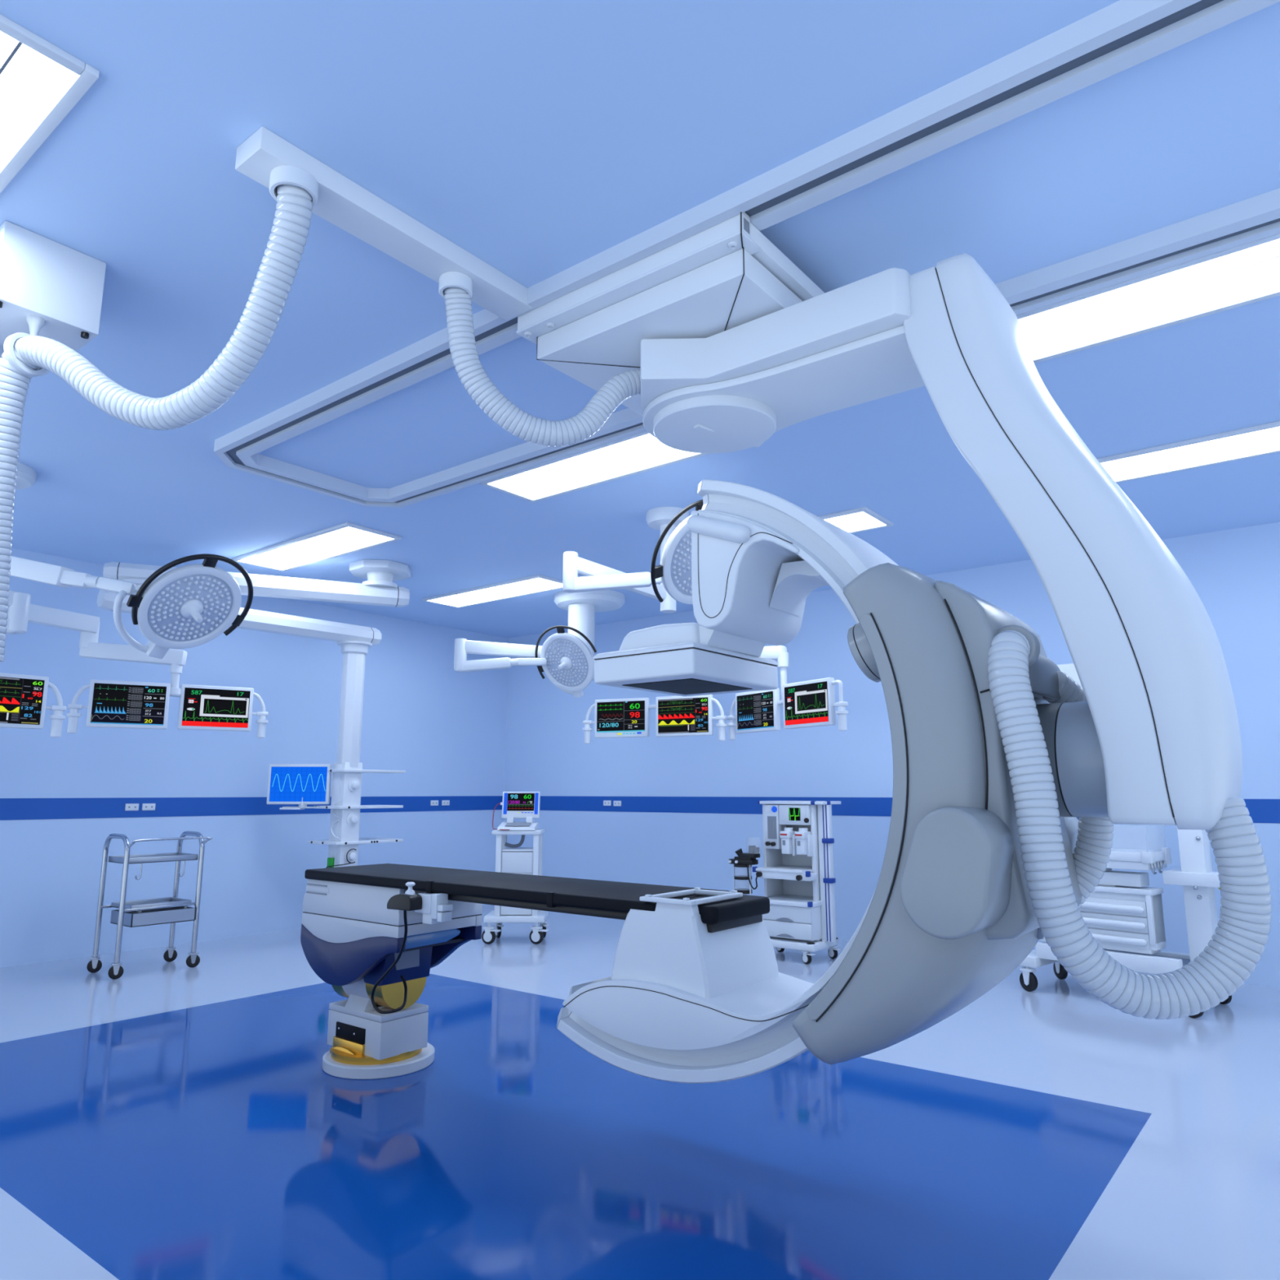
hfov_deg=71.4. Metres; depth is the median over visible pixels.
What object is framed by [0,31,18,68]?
diffuser
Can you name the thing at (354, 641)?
pendant
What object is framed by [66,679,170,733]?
patient monitor
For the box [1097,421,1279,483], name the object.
recessed light
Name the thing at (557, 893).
cushion
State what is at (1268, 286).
diffuser
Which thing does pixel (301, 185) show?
hose
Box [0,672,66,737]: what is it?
patient monitor
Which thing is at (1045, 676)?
machine
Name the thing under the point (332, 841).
shelf
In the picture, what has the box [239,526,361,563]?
diffuser
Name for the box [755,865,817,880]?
shelf
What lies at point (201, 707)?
patient monitor
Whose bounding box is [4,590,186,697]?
boom
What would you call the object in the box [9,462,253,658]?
lamp
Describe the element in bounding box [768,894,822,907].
shelf
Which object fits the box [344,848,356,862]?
outlet
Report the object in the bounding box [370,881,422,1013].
joystick
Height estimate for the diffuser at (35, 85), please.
0.012 m
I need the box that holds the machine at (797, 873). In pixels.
[728,800,841,964]
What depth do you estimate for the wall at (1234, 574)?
8.76 m
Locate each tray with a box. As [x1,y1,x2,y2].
[107,852,198,864]
[111,897,191,909]
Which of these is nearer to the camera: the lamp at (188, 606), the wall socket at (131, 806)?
the lamp at (188, 606)
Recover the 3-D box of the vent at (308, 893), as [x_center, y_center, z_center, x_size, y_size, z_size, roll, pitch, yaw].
[-1.660,1.300,4.576,0.178,0.008,0.004,-8,-12,38]
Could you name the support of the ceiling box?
attached to the ceiling
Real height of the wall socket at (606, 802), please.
0.060 m
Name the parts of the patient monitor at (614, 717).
handle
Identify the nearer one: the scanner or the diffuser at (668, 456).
the scanner
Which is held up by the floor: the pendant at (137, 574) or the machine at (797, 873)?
the machine at (797, 873)
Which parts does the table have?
vent panel, pedestal plate, panel, floor plate, plate, panel, panel, table frame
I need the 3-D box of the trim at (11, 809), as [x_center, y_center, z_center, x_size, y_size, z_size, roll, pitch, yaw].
[-3.945,1.575,8.438,0.004,0.170,7.210,-8,-12,38]
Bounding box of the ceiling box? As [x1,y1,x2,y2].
[0,221,106,377]
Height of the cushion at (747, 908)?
0.061 m
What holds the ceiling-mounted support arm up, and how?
hanging from the ceiling
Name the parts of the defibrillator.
screen lid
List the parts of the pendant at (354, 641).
monitor arm, hanging cord, shelf knob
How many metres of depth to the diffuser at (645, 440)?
5.34 m
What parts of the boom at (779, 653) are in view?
arm, post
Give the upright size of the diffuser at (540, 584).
0.012 m
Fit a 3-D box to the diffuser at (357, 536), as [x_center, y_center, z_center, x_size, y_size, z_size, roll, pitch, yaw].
[-2.679,-0.743,7.293,1.620,0.012,0.130,-8,-12,38]
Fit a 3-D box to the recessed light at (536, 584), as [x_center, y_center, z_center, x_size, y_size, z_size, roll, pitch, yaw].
[-1.440,-0.472,8.878,1.692,0.022,0.487,-8,-12,38]
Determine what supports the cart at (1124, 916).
on the floor
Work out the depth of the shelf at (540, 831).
8.14 m
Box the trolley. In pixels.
[86,831,212,979]
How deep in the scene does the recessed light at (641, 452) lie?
5.43 m
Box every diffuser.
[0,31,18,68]
[0,44,76,168]
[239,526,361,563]
[253,530,377,566]
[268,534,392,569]
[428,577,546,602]
[439,580,556,604]
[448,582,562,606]
[488,433,659,488]
[504,442,674,493]
[519,448,696,499]
[824,511,870,523]
[832,515,877,528]
[840,520,885,532]
[1023,257,1279,346]
[1027,274,1279,359]
[1101,426,1279,468]
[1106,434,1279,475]
[1110,442,1279,480]
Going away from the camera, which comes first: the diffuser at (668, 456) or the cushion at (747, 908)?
the cushion at (747, 908)
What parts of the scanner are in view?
detector lid, collimator frame, arm, arm plate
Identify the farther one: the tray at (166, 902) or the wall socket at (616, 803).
the wall socket at (616, 803)
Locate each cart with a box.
[481,828,548,944]
[1018,662,1231,1017]
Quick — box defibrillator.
[492,791,540,830]
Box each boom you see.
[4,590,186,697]
[593,645,789,708]
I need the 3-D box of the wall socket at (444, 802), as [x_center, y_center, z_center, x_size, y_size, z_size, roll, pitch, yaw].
[-2.289,1.918,10.498,0.014,0.060,0.110,-8,-12,38]
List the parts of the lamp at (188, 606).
spring arm, link arm, led panel, handle, guard rail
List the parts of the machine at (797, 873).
canister rod, flow knob, gauge panel, shelf knob, drawer handle, drawer handle, drawer, drawer, drawer, ventilator panel, post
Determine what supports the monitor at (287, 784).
on the pendant at (354, 641)
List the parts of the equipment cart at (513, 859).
drawer, drawer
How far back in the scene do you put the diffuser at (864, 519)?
6.54 m
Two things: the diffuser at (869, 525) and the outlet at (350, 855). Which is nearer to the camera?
the diffuser at (869, 525)
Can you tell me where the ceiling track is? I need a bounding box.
[213,0,1279,507]
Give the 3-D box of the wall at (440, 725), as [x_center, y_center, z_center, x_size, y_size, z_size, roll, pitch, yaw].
[-3.954,1.100,8.593,0.100,3.416,7.314,-8,-12,38]
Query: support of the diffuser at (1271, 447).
attached to the recessed light at (1264, 439)
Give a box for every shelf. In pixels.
[306,837,403,844]
[313,804,403,808]
[328,768,405,773]
[491,828,545,835]
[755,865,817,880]
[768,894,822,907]
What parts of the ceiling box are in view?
knob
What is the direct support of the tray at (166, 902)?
on the trolley
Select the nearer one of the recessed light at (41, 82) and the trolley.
the recessed light at (41, 82)
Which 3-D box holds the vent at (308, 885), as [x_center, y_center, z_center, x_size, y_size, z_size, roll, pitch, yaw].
[-1.660,1.260,4.583,0.178,0.008,0.004,-8,-12,38]
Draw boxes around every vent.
[306,883,327,887]
[306,891,326,895]
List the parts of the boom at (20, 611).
arm, arm, arm, arm, post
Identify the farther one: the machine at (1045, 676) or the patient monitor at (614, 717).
the patient monitor at (614, 717)
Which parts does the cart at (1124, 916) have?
rail, drawer pull, drawer, drawer pull, drawer, drawer, drawer pull, rail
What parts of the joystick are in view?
knob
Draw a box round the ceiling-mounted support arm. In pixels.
[248,559,410,607]
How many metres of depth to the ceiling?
3.10 m
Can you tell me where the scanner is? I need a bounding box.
[516,212,1271,1083]
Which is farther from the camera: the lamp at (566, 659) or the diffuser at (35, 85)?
the lamp at (566, 659)
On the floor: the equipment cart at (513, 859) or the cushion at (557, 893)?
the equipment cart at (513, 859)
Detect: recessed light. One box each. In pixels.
[0,13,99,192]
[231,522,401,571]
[422,574,562,608]
[479,431,707,502]
[818,506,893,533]
[1016,233,1279,363]
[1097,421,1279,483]
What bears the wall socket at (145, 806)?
attached to the wall at (440, 725)
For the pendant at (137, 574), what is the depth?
7.02 m
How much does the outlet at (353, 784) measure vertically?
0.124 m
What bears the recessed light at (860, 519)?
in the ceiling
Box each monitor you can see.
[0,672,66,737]
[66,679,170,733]
[177,684,268,737]
[266,764,332,804]
[582,697,649,743]
[655,694,727,741]
[727,688,780,739]
[782,677,848,731]
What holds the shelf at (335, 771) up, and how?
attached to the pendant at (354, 641)
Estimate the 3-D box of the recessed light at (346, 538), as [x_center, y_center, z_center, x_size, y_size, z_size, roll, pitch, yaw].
[-2.679,-0.742,7.293,1.692,0.022,0.487,-8,-12,38]
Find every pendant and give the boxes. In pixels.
[102,561,162,595]
[236,608,405,867]
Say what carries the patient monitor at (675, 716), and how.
attached to the boom at (779, 653)
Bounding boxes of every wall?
[0,547,507,967]
[503,521,1279,987]
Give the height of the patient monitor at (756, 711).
0.392 m
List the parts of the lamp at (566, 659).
arm, arm, link arm, handle, guard rail, led panel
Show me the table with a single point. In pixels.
(350, 938)
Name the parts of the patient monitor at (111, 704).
handle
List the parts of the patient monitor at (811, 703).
handle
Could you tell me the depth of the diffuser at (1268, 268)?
3.60 m
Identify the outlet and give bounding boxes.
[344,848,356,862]
[346,812,358,826]
[347,778,359,791]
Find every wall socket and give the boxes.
[124,803,138,810]
[142,803,155,810]
[430,800,438,805]
[441,800,449,805]
[603,800,611,805]
[613,800,621,806]
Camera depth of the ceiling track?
3.04 m
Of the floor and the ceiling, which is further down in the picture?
the floor
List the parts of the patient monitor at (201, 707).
handle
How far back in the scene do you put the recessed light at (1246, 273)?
3.59 m
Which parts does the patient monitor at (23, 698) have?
casing, handle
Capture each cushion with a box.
[304,863,728,913]
[689,894,769,924]
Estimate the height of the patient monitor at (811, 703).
0.392 m
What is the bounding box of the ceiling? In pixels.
[0,0,1279,638]
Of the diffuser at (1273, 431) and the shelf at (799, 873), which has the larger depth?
the shelf at (799, 873)
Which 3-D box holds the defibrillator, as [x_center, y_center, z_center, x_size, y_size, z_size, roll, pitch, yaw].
[-1.163,1.593,8.321,0.427,0.350,0.344,0,-10,0]
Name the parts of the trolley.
leg frame, tray rail, drawer, push rail, leg frame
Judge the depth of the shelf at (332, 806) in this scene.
8.29 m
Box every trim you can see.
[0,795,502,820]
[539,795,1279,823]
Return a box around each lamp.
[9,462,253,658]
[453,590,625,697]
[562,499,703,613]
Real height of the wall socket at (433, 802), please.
0.060 m
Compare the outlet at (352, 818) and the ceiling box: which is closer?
the ceiling box
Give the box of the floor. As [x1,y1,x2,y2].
[0,904,1279,1279]
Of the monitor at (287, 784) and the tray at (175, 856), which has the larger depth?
the monitor at (287, 784)
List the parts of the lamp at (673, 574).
arm, arm, guard rail, led panel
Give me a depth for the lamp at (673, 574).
5.87 m
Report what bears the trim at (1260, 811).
attached to the wall at (1234, 574)
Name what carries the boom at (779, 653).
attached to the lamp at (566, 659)
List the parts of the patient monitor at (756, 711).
handle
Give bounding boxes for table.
[300,863,769,1079]
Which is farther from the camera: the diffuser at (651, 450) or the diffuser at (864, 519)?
the diffuser at (864, 519)
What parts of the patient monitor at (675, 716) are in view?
handle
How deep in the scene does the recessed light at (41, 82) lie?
2.51 m

